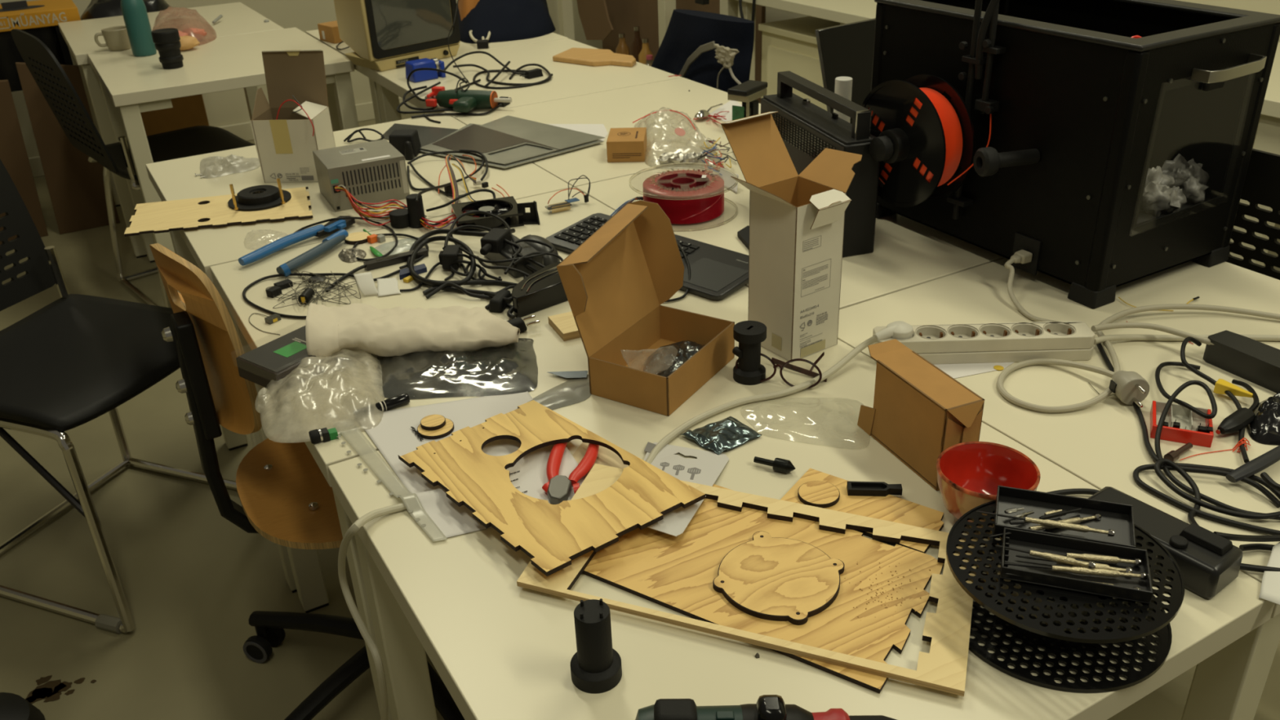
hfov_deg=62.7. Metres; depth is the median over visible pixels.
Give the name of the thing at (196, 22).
plastic bag
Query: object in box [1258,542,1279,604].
paper
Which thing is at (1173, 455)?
connector
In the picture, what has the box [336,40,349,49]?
cable
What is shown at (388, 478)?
ruler
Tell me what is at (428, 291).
cable
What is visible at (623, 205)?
cable
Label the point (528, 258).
cable
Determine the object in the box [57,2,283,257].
table
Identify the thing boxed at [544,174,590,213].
cable
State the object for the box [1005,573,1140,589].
screwdriver
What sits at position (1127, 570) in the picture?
screwdriver
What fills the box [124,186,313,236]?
cut plywood
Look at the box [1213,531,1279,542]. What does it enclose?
cable
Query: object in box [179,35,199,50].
wrapped item
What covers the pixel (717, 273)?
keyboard
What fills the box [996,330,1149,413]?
power cable
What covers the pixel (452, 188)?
harness
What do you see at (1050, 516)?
bit
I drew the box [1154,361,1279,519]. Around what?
cable
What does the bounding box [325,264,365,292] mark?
cable
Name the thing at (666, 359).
bag
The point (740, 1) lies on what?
cable
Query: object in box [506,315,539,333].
plug
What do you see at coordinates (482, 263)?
cable
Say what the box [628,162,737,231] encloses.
spool
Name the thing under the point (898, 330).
cable
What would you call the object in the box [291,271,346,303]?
wire
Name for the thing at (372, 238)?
block
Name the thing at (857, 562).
sawdust
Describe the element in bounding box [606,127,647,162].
cardboard box
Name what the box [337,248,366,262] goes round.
bag
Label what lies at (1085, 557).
screwdriver
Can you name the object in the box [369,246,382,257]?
clip
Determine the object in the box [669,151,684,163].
packet
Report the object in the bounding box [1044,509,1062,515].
bit
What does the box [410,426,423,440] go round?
bit
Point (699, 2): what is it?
cable
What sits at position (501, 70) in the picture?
cable
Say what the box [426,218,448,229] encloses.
cable
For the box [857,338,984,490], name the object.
cardboard box
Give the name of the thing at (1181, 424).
tray
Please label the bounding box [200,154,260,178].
bag
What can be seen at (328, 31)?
cardboard box
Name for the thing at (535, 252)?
cable
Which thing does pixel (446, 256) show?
plug
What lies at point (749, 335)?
spool
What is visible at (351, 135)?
cable
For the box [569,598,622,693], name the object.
stand
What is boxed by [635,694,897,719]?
tool
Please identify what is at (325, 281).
wire
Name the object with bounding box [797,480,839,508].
disc
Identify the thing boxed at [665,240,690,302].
cable
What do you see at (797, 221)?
carton
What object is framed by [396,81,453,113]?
cable
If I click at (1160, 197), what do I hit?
plastic waste
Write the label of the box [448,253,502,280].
cable
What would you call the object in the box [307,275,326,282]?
wire
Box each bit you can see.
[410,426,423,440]
[753,456,795,473]
[1004,506,1024,514]
[1009,520,1031,524]
[1013,511,1034,519]
[1039,507,1081,519]
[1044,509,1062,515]
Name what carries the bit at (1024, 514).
in the case at (1118, 517)
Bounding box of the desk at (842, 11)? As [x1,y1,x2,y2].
[737,0,1279,266]
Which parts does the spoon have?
handle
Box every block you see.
[367,234,377,244]
[377,234,386,242]
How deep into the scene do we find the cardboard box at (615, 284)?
1.40 m
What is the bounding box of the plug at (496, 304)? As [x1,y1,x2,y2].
[488,289,511,312]
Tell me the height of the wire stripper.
0.023 m
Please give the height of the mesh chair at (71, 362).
0.897 m
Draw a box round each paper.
[364,391,586,537]
[548,124,608,141]
[572,442,644,475]
[710,100,742,121]
[933,362,1013,378]
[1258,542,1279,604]
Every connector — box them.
[266,285,282,297]
[273,279,293,289]
[308,427,338,444]
[403,275,413,283]
[1164,442,1192,462]
[1217,378,1259,434]
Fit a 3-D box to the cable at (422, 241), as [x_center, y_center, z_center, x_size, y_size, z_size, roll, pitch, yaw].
[-0.296,-0.174,1.761,0.191,0.035,0.265,-7,28,-8]
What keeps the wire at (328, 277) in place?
on the table at (230, 279)
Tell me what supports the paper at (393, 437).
on the table at (501, 649)
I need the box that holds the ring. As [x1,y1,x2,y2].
[227,177,291,211]
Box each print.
[292,337,306,342]
[612,152,641,158]
[617,131,638,137]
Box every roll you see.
[305,302,519,359]
[833,76,852,122]
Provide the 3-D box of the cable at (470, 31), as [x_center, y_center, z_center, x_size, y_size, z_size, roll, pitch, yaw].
[-0.535,-1.160,3.557,0.072,0.105,0.491,-4,28,-2]
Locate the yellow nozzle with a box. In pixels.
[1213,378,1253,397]
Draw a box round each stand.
[405,193,426,228]
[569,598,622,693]
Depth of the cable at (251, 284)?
1.73 m
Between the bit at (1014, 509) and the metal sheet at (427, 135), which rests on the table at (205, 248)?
the metal sheet at (427, 135)
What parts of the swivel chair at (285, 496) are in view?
backrest, castor stem, seat, arm, arm, arm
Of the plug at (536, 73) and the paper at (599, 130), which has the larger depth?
the plug at (536, 73)
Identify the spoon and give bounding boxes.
[693,103,723,118]
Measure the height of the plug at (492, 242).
0.024 m
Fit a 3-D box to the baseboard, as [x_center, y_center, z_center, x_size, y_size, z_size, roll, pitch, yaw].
[-3.211,-0.747,4.580,5.200,0.090,0.020,-17,31,-26]
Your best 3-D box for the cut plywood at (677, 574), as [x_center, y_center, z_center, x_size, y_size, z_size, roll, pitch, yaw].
[0.113,0.203,1.051,0.345,0.005,0.195,15,33,30]
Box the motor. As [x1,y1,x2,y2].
[297,288,315,304]
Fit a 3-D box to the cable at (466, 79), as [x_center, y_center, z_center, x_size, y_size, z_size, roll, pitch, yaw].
[-0.452,-0.705,2.689,0.034,0.015,0.101,-4,28,-2]
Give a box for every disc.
[344,231,369,244]
[417,417,453,439]
[420,414,445,430]
[712,531,844,625]
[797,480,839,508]
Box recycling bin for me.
[0,0,80,92]
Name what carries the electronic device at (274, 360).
on the table at (230, 279)
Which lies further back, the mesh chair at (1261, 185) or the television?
the television
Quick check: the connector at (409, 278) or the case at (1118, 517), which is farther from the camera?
the connector at (409, 278)
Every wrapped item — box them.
[178,30,188,36]
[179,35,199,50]
[182,27,206,40]
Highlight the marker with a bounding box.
[212,14,222,23]
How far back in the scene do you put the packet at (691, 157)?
2.19 m
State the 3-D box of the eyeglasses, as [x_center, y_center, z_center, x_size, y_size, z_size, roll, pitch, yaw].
[0.187,0.005,1.382,0.120,0.038,0.062,5,29,13]
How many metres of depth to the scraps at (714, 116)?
2.51 m
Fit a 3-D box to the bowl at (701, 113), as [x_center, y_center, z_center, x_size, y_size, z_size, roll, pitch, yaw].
[0.149,-0.592,2.513,0.049,0.013,0.038,-17,31,-26]
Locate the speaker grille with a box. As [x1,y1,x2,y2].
[772,111,835,159]
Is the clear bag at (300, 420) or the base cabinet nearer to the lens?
the clear bag at (300, 420)
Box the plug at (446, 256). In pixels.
[438,244,462,269]
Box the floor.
[0,112,1279,719]
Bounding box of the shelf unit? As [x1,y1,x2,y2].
[557,0,737,48]
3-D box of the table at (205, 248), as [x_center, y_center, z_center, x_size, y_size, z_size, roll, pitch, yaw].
[-0.611,-0.069,2.413,0.715,0.740,0.720,-17,31,-26]
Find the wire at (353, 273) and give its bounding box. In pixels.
[320,273,360,304]
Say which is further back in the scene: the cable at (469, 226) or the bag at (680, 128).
the bag at (680, 128)
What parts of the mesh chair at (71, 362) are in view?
backrest, sled frame, seat, sled frame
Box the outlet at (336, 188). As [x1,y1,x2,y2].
[333,185,340,209]
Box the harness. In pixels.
[438,154,509,212]
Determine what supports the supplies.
on the table at (205, 248)
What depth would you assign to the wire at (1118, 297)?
1.54 m
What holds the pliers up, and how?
on the paper at (393, 437)
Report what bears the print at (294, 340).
on the electronic device at (274, 360)
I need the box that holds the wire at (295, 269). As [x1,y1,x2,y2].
[285,269,348,299]
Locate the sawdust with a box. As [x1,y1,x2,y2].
[848,561,930,617]
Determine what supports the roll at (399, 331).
on the table at (230, 279)
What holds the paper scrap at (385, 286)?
on the table at (230, 279)
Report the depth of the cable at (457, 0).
2.99 m
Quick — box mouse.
[520,234,559,266]
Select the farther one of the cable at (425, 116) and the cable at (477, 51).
the cable at (477, 51)
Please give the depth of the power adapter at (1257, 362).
1.34 m
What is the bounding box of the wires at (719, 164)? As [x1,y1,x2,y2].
[688,137,737,175]
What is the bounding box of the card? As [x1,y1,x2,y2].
[644,441,728,536]
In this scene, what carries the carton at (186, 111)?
on the floor
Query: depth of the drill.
2.65 m
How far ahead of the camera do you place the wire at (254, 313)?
1.59 m
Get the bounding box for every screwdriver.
[976,511,1115,537]
[989,513,1101,537]
[995,544,1095,568]
[999,562,1146,580]
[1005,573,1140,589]
[1015,555,1132,573]
[1026,550,1142,566]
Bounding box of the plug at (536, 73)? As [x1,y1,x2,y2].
[519,68,542,79]
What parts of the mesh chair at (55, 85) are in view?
backrest, sled frame, sled frame, seat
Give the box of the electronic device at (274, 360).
[235,325,351,392]
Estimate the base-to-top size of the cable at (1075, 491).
0.009 m
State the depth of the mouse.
1.76 m
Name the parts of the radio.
knob, panel, handle, knob, handle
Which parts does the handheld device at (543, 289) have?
chrome trim, chrome trim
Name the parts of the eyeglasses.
temple arm, temple arm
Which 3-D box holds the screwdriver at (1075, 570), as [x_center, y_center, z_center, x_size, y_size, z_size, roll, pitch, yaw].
[0.381,0.185,0.926,0.123,0.007,0.006,3,29,11]
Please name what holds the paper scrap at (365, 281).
on the table at (230, 279)
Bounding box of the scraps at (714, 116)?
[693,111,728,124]
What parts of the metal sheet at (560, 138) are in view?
film strip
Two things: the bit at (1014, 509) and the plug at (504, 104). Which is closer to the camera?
the bit at (1014, 509)
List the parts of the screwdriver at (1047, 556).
handle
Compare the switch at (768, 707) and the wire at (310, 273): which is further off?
the wire at (310, 273)
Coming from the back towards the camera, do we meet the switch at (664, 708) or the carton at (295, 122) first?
the carton at (295, 122)
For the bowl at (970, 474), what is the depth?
1.11 m
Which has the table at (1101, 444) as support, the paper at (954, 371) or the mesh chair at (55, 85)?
the paper at (954, 371)
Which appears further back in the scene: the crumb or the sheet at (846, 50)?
the sheet at (846, 50)
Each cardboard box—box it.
[317,20,342,44]
[556,200,734,416]
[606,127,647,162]
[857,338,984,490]
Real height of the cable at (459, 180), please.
0.046 m
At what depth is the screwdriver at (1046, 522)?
0.97 m
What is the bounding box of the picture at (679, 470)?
[660,462,701,479]
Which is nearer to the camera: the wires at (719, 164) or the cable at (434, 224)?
the cable at (434, 224)
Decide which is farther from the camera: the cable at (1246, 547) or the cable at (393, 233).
the cable at (393, 233)
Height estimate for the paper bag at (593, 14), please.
0.287 m
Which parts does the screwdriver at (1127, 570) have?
handle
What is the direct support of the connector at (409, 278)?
on the table at (230, 279)
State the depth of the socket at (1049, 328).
1.42 m
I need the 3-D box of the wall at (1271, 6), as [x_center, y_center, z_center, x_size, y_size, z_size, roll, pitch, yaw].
[1.970,-1.502,2.444,0.100,3.050,7.950,-17,31,-26]
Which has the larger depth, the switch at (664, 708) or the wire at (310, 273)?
the wire at (310, 273)
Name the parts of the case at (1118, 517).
case lid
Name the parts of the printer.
corner post, corner post, frame, corner post, plate rail, build plate, door handle, corner post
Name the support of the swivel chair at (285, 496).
on the floor
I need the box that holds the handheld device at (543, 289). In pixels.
[511,262,568,317]
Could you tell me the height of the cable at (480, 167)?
0.019 m
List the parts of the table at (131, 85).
leg, leg, leg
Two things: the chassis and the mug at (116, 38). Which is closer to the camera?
the chassis
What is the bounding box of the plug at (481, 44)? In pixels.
[476,39,488,48]
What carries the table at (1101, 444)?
on the floor
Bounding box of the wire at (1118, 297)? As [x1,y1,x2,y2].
[1118,297,1193,311]
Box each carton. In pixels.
[140,93,208,136]
[249,49,335,182]
[720,111,862,360]
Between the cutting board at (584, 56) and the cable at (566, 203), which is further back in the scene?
the cutting board at (584, 56)
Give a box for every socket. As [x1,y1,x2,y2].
[888,332,915,340]
[915,324,947,339]
[946,324,979,338]
[978,323,1012,337]
[1010,322,1044,337]
[1042,321,1076,336]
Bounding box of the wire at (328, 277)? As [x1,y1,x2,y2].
[277,277,340,303]
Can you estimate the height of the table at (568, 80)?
0.740 m
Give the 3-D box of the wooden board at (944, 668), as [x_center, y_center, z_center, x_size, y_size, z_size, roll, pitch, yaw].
[0.111,0.201,1.043,0.435,0.006,0.214,9,30,20]
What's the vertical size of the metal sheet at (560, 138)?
0.003 m
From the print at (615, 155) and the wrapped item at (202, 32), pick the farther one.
the wrapped item at (202, 32)
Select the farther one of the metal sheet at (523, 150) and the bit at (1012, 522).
the metal sheet at (523, 150)
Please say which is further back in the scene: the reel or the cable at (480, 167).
the cable at (480, 167)
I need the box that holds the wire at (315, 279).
[265,279,328,306]
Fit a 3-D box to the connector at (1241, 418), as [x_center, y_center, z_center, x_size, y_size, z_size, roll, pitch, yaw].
[0.725,0.055,1.265,0.035,0.018,0.148,15,33,30]
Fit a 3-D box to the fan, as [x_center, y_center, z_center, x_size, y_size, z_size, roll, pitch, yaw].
[-0.284,-0.270,1.950,0.118,0.025,0.100,-10,29,-14]
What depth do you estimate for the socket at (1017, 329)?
1.42 m
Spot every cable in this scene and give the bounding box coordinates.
[242,269,399,319]
[293,217,428,269]
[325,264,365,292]
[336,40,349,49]
[337,320,913,719]
[343,128,384,142]
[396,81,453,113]
[400,262,454,292]
[402,85,437,111]
[406,67,480,101]
[406,151,484,191]
[406,228,517,287]
[409,163,462,197]
[411,103,502,118]
[415,178,461,202]
[422,113,440,123]
[422,285,497,295]
[425,282,512,308]
[426,188,495,212]
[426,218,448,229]
[442,247,501,279]
[443,50,524,75]
[443,224,521,257]
[447,0,466,78]
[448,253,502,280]
[449,210,511,244]
[453,63,551,85]
[455,77,470,92]
[458,238,554,267]
[459,149,488,181]
[469,30,490,42]
[472,69,553,88]
[476,255,529,294]
[483,291,512,302]
[484,61,510,87]
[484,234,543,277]
[503,233,518,274]
[506,275,526,319]
[512,251,563,271]
[610,196,643,216]
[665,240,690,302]
[694,0,709,4]
[738,0,755,21]
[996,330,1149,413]
[1047,488,1098,495]
[1091,322,1213,345]
[1093,334,1279,344]
[1096,342,1279,499]
[1097,303,1279,324]
[1133,463,1279,534]
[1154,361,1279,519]
[1154,457,1279,530]
[1180,336,1248,462]
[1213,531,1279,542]
[1239,543,1274,551]
[1239,563,1279,572]
[1260,471,1279,491]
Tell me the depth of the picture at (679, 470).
1.20 m
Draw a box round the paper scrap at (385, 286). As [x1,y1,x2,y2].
[377,277,400,296]
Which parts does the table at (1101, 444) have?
power strip, leg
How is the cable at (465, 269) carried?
on the table at (230, 279)
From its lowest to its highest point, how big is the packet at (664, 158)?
0.028 m
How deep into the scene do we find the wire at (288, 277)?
1.68 m
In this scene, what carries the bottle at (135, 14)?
on the table at (131, 85)
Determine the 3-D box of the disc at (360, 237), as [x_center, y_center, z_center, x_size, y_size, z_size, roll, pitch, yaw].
[-0.509,-0.220,1.892,0.047,0.007,0.047,-17,31,-26]
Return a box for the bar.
[363,247,428,271]
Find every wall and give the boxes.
[0,0,602,157]
[765,0,1279,271]
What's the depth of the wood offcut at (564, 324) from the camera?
1.53 m
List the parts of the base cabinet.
panel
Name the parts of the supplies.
vent panel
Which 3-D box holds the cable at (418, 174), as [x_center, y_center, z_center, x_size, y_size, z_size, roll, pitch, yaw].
[-0.428,-0.369,2.158,0.031,0.013,0.245,-21,33,-31]
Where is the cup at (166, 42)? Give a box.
[151,27,183,69]
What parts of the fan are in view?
blade, blade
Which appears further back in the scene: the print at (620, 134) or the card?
the print at (620, 134)
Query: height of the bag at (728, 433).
0.009 m
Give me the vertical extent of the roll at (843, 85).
0.193 m
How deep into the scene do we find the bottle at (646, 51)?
5.05 m
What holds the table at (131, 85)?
on the floor
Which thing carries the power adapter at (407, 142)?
on the table at (205, 248)
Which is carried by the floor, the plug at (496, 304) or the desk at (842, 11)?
the desk at (842, 11)
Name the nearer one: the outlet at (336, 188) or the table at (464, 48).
the outlet at (336, 188)
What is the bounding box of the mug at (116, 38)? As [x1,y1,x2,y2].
[93,25,130,51]
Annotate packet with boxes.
[657,151,674,164]
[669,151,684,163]
[681,151,699,163]
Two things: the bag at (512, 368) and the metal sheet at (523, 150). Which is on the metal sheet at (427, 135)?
the metal sheet at (523, 150)
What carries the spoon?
on the table at (617, 108)
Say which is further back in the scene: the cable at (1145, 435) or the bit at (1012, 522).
the cable at (1145, 435)
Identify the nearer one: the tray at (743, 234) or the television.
the tray at (743, 234)
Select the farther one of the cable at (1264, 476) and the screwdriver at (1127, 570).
the cable at (1264, 476)
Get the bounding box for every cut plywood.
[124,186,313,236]
[398,400,705,576]
[582,484,943,693]
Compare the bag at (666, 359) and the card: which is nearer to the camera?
the card
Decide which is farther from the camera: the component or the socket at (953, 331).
the component
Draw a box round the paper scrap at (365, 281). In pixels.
[353,271,378,296]
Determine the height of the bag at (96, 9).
0.150 m
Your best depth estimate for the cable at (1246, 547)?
1.04 m
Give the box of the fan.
[451,195,524,231]
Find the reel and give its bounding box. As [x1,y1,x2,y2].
[946,500,1184,693]
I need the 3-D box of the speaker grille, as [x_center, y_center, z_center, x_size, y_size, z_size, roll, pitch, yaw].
[0.276,-0.376,1.792,0.001,0.038,0.247,-10,29,-14]
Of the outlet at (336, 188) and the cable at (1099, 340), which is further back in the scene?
the outlet at (336, 188)
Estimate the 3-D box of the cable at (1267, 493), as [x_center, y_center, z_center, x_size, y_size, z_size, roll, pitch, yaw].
[0.611,0.143,1.117,0.161,0.012,0.090,13,32,26]
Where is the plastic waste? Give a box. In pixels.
[1139,153,1208,216]
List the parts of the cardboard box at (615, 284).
lid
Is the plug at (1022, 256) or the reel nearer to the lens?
the reel
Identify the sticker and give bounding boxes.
[993,364,1004,370]
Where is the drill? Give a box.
[424,86,511,112]
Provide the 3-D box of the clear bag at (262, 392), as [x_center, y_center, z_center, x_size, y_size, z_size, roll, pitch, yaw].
[-0.495,0.049,1.377,0.023,0.015,0.069,-11,29,-15]
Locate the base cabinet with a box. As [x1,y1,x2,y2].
[758,16,839,111]
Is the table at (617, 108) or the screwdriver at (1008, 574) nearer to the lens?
the screwdriver at (1008, 574)
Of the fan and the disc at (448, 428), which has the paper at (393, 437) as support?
the disc at (448, 428)
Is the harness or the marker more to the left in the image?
the marker
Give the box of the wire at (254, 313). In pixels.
[248,312,279,334]
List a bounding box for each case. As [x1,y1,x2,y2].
[405,57,445,82]
[993,485,1152,604]
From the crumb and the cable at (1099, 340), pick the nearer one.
the crumb
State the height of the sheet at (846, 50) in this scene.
0.271 m
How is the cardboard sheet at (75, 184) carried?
on the floor
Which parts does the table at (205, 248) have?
leg, leg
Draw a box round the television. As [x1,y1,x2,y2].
[333,0,460,71]
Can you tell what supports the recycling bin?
on the floor
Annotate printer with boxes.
[869,0,1279,308]
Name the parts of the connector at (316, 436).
knob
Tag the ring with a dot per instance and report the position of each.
(258, 197)
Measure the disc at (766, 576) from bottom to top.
0.006 m
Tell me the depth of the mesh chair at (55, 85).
3.28 m
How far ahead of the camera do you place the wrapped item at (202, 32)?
3.62 m
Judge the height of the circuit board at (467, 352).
0.005 m
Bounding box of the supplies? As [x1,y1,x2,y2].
[312,138,479,229]
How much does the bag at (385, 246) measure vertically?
0.004 m
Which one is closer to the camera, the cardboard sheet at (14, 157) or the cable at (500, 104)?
the cable at (500, 104)
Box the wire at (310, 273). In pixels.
[302,272,352,302]
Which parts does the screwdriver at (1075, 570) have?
handle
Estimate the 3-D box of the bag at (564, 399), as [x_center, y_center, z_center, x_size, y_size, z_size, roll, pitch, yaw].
[-0.121,0.050,1.360,0.156,0.003,0.062,-17,31,-26]
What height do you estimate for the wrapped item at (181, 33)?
0.051 m
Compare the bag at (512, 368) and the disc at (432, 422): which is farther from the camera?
the bag at (512, 368)
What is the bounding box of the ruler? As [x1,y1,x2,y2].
[337,421,447,542]
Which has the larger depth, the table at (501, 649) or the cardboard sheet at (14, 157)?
the cardboard sheet at (14, 157)
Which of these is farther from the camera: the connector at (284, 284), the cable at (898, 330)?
the connector at (284, 284)
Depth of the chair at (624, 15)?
5.22 m
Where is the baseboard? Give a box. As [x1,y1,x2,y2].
[28,97,421,177]
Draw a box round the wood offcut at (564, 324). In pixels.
[547,311,580,341]
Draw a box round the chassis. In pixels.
[727,80,767,120]
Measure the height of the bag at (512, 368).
0.020 m
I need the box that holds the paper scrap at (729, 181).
[718,168,738,193]
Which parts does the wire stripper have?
handle, handle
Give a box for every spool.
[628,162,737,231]
[732,320,766,385]
[861,74,991,207]
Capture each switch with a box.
[653,698,697,719]
[755,694,786,719]
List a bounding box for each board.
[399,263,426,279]
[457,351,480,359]
[516,463,977,696]
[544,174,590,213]
[552,47,635,66]
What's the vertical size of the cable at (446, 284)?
0.018 m
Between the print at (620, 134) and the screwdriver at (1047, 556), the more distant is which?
the print at (620, 134)
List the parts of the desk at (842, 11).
leg, leg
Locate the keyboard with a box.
[545,213,748,300]
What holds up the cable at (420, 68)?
on the table at (568, 80)
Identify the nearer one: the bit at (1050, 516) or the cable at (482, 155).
the bit at (1050, 516)
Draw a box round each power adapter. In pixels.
[388,129,421,159]
[1087,486,1243,599]
[1202,329,1279,393]
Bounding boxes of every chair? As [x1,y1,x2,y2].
[0,159,237,633]
[0,692,45,719]
[11,28,255,307]
[149,243,464,719]
[456,0,555,44]
[602,0,765,103]
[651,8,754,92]
[1225,148,1279,279]
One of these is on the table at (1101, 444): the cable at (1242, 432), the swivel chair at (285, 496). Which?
the cable at (1242, 432)
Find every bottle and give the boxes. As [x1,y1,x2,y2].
[120,0,156,57]
[615,32,630,55]
[631,26,642,62]
[638,37,653,64]
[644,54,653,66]
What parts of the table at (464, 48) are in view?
leg, leg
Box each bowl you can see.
[693,109,710,118]
[936,441,1040,528]
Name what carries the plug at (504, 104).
on the table at (568, 80)
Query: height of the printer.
0.432 m
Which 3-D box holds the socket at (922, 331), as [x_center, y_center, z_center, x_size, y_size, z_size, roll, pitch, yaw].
[0.391,-0.032,1.412,0.042,0.014,0.042,-17,31,-26]
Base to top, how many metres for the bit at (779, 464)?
0.016 m
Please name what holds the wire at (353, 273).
on the table at (230, 279)
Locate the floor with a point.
(192, 580)
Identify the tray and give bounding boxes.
[737,225,749,249]
[1150,400,1213,447]
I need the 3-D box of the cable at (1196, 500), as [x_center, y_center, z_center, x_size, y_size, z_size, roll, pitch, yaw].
[0.583,0.138,1.096,0.162,0.042,0.132,-17,31,-26]
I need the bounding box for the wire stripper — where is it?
[238,215,355,276]
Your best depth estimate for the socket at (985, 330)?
1.42 m
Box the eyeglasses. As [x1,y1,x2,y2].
[735,351,826,389]
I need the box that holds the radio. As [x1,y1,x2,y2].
[760,71,879,257]
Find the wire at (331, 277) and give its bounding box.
[291,277,350,304]
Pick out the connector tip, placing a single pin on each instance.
(1218, 431)
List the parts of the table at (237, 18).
leg, leg, leg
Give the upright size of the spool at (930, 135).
0.199 m
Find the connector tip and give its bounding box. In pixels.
[1215,428,1222,434]
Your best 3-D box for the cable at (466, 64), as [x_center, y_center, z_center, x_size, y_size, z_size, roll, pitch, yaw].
[-0.373,-0.819,2.991,0.227,0.024,0.294,-17,31,-26]
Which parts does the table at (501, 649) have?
leg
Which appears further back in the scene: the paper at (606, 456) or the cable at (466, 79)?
the cable at (466, 79)
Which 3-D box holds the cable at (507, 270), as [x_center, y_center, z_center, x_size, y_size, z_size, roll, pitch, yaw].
[-0.212,-0.182,1.734,0.022,0.013,0.208,-4,28,-4]
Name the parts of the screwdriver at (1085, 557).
handle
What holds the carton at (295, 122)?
on the table at (205, 248)
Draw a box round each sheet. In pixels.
[0,80,48,244]
[15,62,119,234]
[380,123,458,146]
[419,123,603,168]
[420,115,604,164]
[815,17,875,124]
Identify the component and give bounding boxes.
[264,313,280,324]
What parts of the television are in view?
knob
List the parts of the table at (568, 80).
leg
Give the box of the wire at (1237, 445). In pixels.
[1179,437,1250,460]
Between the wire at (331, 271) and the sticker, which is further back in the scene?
the wire at (331, 271)
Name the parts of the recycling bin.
box lid, stand leg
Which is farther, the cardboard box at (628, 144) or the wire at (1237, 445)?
the cardboard box at (628, 144)
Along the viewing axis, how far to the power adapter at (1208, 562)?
0.99 m
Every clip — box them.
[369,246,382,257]
[846,480,902,496]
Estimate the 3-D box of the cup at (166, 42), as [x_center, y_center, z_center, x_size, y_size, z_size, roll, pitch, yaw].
[-1.459,-0.963,3.251,0.078,0.112,0.078,-17,31,-26]
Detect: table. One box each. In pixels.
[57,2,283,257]
[87,26,359,293]
[145,112,572,593]
[209,186,748,719]
[305,29,568,131]
[328,338,1275,719]
[368,38,681,123]
[455,77,760,187]
[575,152,1004,309]
[837,257,1279,719]
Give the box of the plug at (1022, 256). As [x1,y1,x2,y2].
[1004,249,1058,321]
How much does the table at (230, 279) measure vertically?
0.780 m
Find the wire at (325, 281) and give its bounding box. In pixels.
[272,280,331,308]
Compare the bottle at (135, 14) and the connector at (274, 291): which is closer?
the connector at (274, 291)
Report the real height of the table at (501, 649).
0.740 m
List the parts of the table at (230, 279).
leg, leg, plastic bracket, foot plate, film strip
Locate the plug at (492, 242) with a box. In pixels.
[480,227,511,255]
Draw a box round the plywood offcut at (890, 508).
[780,467,943,553]
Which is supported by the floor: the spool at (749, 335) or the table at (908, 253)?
the table at (908, 253)
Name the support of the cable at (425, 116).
on the table at (205, 248)
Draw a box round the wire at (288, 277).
[287,276,356,306]
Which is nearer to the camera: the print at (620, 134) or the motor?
the motor
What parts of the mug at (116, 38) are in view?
handle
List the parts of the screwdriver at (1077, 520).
handle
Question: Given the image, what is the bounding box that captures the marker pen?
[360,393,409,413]
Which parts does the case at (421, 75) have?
plate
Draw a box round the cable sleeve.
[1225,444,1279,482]
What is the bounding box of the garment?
[457,0,479,21]
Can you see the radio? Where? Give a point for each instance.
(806, 129)
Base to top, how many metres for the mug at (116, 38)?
0.070 m
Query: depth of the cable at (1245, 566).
1.01 m
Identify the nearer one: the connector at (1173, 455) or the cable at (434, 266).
the connector at (1173, 455)
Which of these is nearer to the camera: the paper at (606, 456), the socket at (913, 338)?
the paper at (606, 456)
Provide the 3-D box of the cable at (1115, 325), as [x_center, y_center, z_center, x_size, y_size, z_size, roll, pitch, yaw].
[0.735,-0.024,1.387,0.256,0.022,0.057,12,31,25]
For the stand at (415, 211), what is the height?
0.057 m
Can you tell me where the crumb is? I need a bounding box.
[755,653,759,658]
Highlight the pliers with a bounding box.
[542,442,599,504]
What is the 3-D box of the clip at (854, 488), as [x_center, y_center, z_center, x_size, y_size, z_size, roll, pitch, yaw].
[0.256,0.141,1.143,0.058,0.008,0.016,1,28,6]
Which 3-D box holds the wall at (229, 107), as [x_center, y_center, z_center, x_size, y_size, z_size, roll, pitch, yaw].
[-2.821,-2.222,4.168,6.300,3.050,0.100,-17,31,-26]
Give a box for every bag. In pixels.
[80,0,171,20]
[151,5,217,45]
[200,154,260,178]
[254,387,272,413]
[260,348,384,443]
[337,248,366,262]
[374,236,428,254]
[377,337,537,399]
[527,386,591,409]
[576,0,613,39]
[632,106,720,168]
[643,340,705,377]
[680,416,761,454]
[1246,391,1279,445]
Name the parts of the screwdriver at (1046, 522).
handle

